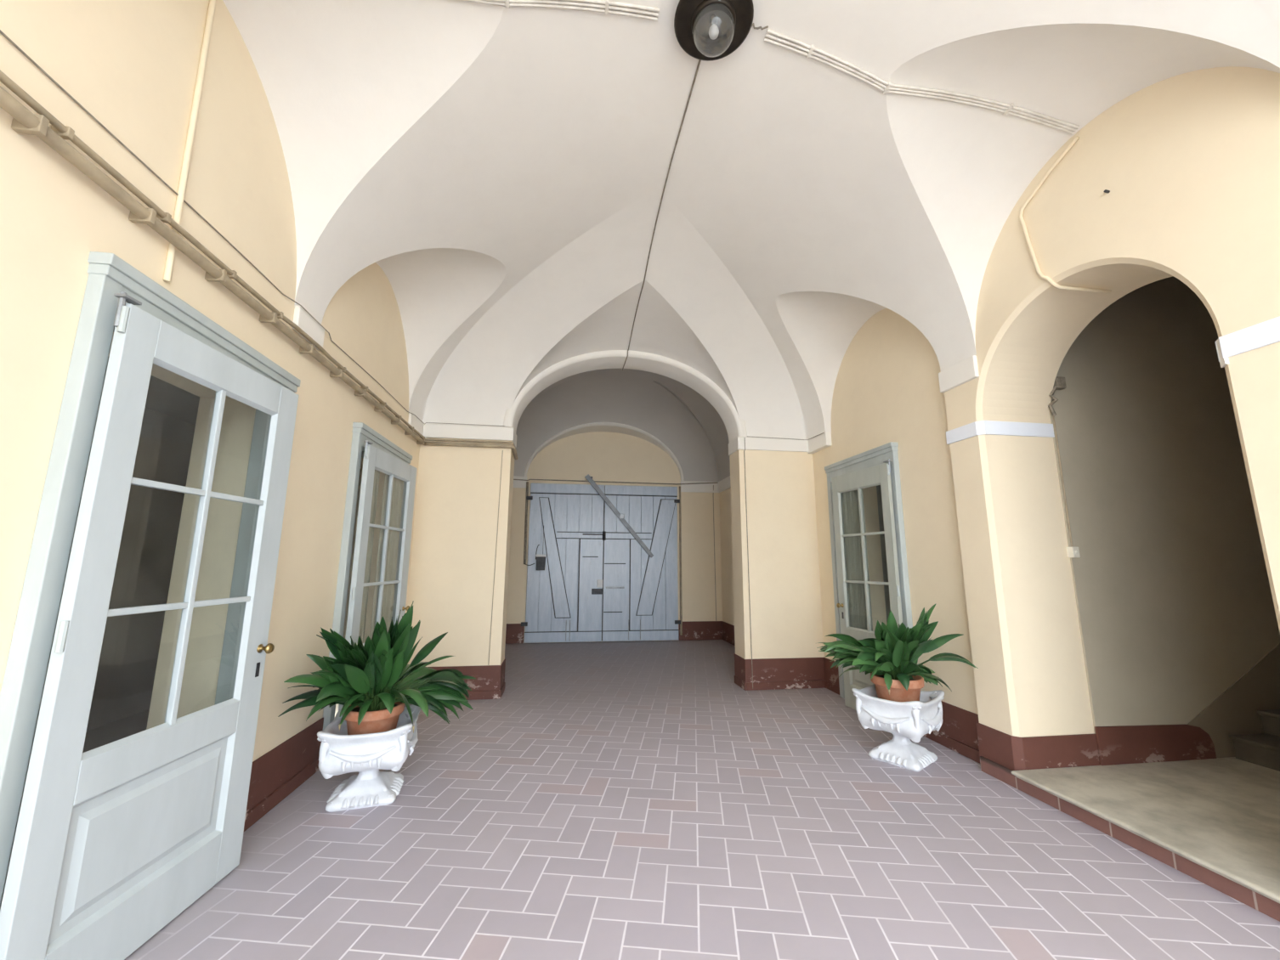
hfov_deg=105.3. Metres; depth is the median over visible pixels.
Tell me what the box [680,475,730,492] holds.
crown molding
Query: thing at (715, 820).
floor
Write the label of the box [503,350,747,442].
trim
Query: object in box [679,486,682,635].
pipe
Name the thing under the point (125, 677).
wall
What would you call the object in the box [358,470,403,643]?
curtain
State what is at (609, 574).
door
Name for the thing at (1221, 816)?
floor
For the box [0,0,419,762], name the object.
wall
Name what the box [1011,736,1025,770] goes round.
baseboard
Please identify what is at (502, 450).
electrical cord
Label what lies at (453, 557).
wall
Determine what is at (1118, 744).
baseboard
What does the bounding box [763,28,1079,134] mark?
conduit
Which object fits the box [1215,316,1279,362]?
band
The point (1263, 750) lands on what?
staircase
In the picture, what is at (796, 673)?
baseboard
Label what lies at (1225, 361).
band
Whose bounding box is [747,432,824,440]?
electrical cord
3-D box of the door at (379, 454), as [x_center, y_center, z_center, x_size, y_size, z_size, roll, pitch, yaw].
[-2.361,0.929,4.422,0.352,2.625,1.300,2,-10,-8]
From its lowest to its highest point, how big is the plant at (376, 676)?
0.836 m
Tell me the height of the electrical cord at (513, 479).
0.079 m
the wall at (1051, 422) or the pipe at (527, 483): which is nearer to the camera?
the wall at (1051, 422)
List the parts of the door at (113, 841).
keyhole plate, knob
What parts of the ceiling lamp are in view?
light bulb, globe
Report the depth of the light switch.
3.62 m
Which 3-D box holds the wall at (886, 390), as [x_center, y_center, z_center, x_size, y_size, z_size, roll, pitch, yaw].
[2.705,0.017,5.427,0.550,4.800,2.830,2,-10,-8]
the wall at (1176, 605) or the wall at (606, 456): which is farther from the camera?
the wall at (606, 456)
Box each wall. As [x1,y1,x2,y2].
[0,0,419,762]
[0,357,199,910]
[406,426,824,667]
[506,429,722,643]
[719,487,734,625]
[812,307,978,714]
[876,410,1095,733]
[944,66,1279,737]
[1050,276,1279,726]
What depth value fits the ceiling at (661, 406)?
9.40 m
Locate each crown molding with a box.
[407,412,516,447]
[513,475,527,488]
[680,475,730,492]
[728,431,832,455]
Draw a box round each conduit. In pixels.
[0,70,512,443]
[0,85,517,459]
[461,0,659,21]
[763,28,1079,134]
[1018,135,1111,294]
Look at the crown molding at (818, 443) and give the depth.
6.36 m
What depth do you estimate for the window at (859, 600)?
5.21 m
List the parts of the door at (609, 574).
rail, rail, rail, wicket door, lock plate, wicket door, rail, rail, rail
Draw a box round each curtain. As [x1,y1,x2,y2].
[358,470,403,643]
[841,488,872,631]
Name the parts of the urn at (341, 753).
stem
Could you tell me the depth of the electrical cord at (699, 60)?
3.98 m
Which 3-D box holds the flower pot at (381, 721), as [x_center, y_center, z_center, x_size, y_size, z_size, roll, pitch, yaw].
[-1.776,1.626,3.248,0.364,0.252,0.364,2,-10,-8]
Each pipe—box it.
[163,0,216,283]
[523,481,528,564]
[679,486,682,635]
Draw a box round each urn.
[317,704,420,812]
[851,684,944,771]
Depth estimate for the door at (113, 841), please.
1.80 m
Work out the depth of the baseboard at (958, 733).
3.98 m
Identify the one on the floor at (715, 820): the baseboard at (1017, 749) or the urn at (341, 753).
the urn at (341, 753)
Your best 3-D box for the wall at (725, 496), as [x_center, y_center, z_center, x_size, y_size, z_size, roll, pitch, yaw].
[2.050,0.523,8.432,0.300,4.800,3.450,2,-10,-8]
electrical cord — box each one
[0,29,504,426]
[487,450,503,665]
[513,479,717,484]
[622,59,701,370]
[713,485,716,621]
[743,438,753,689]
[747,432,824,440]
[751,22,768,29]
[1052,415,1073,547]
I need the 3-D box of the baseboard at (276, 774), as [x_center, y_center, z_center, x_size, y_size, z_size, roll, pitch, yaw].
[-2.076,1.625,1.729,0.022,0.355,7.360,2,-10,-8]
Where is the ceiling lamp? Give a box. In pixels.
[673,0,753,61]
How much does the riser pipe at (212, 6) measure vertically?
1.540 m
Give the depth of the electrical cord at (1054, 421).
3.72 m
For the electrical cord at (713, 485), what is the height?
2.741 m
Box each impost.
[291,305,324,351]
[938,355,979,392]
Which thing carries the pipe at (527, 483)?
attached to the wall at (606, 456)
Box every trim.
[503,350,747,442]
[523,422,683,481]
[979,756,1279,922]
[1186,643,1279,758]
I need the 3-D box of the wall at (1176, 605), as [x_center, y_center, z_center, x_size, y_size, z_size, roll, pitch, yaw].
[5.641,-0.328,2.713,4.494,4.600,2.785,2,-10,-8]
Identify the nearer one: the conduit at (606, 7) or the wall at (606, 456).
the conduit at (606, 7)
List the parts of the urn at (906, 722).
stem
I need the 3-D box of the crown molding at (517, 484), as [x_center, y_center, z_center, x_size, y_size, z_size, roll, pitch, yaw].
[-2.361,-0.247,7.920,0.760,0.230,3.450,2,-10,-8]
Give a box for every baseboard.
[243,718,323,832]
[427,621,825,700]
[823,657,979,764]
[976,722,1216,770]
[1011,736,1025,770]
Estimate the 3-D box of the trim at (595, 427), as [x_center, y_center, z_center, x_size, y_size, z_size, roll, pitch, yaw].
[-0.656,-0.581,9.722,3.240,1.045,0.527,2,-10,-8]
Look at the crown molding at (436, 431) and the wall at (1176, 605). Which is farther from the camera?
the crown molding at (436, 431)
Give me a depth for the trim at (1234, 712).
3.62 m
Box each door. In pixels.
[0,251,300,959]
[322,422,416,730]
[521,474,680,643]
[824,441,912,710]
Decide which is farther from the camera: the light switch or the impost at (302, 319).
the light switch
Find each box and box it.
[524,529,546,570]
[1047,376,1066,416]
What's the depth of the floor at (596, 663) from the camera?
7.42 m
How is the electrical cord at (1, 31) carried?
attached to the wall at (133, 65)
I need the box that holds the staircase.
[1229,709,1279,771]
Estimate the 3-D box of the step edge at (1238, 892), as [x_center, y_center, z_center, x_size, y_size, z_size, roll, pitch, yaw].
[2.878,1.686,1.195,0.035,0.098,4.930,2,-10,-8]
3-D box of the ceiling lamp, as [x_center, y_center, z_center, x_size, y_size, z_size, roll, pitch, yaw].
[0.407,-2.499,2.699,0.436,0.227,0.436,2,-10,-8]
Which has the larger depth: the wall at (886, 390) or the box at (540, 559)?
the box at (540, 559)
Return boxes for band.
[945,420,1054,444]
[975,420,985,435]
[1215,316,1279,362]
[1216,336,1229,368]
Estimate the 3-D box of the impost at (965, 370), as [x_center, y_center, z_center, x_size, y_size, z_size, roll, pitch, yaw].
[2.604,-0.849,3.950,0.110,0.175,0.370,2,-10,-8]
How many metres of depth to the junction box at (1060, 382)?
3.81 m
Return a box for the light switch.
[1066,546,1080,557]
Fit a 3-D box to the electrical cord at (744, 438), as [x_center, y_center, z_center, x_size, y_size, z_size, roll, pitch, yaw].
[1.351,0.973,6.085,0.012,3.085,0.036,2,-10,-8]
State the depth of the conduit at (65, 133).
2.06 m
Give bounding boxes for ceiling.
[222,0,1279,441]
[513,368,730,481]
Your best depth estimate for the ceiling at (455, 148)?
3.39 m
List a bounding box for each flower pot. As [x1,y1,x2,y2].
[342,702,404,735]
[870,671,924,702]
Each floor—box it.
[124,680,1279,959]
[504,640,735,687]
[1011,757,1279,904]
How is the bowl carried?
on the urn at (341, 753)
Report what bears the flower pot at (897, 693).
in the urn at (906, 722)
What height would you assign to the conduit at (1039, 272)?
0.856 m
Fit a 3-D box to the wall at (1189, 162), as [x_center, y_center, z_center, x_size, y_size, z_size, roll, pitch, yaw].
[3.245,-0.654,1.446,0.630,4.800,5.345,2,-10,-8]
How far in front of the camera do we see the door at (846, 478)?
5.12 m
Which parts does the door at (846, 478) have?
knob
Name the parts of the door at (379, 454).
knob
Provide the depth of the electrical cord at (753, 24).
2.78 m
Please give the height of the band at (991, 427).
0.107 m
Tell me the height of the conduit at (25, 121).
0.125 m
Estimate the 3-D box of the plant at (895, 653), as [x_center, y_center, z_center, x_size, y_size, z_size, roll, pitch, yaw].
[1.983,1.331,3.952,1.006,0.691,0.926,2,-10,-8]
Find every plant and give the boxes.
[277,601,475,733]
[816,604,978,695]
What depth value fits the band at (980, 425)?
3.73 m
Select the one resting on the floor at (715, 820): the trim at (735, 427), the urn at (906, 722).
the urn at (906, 722)

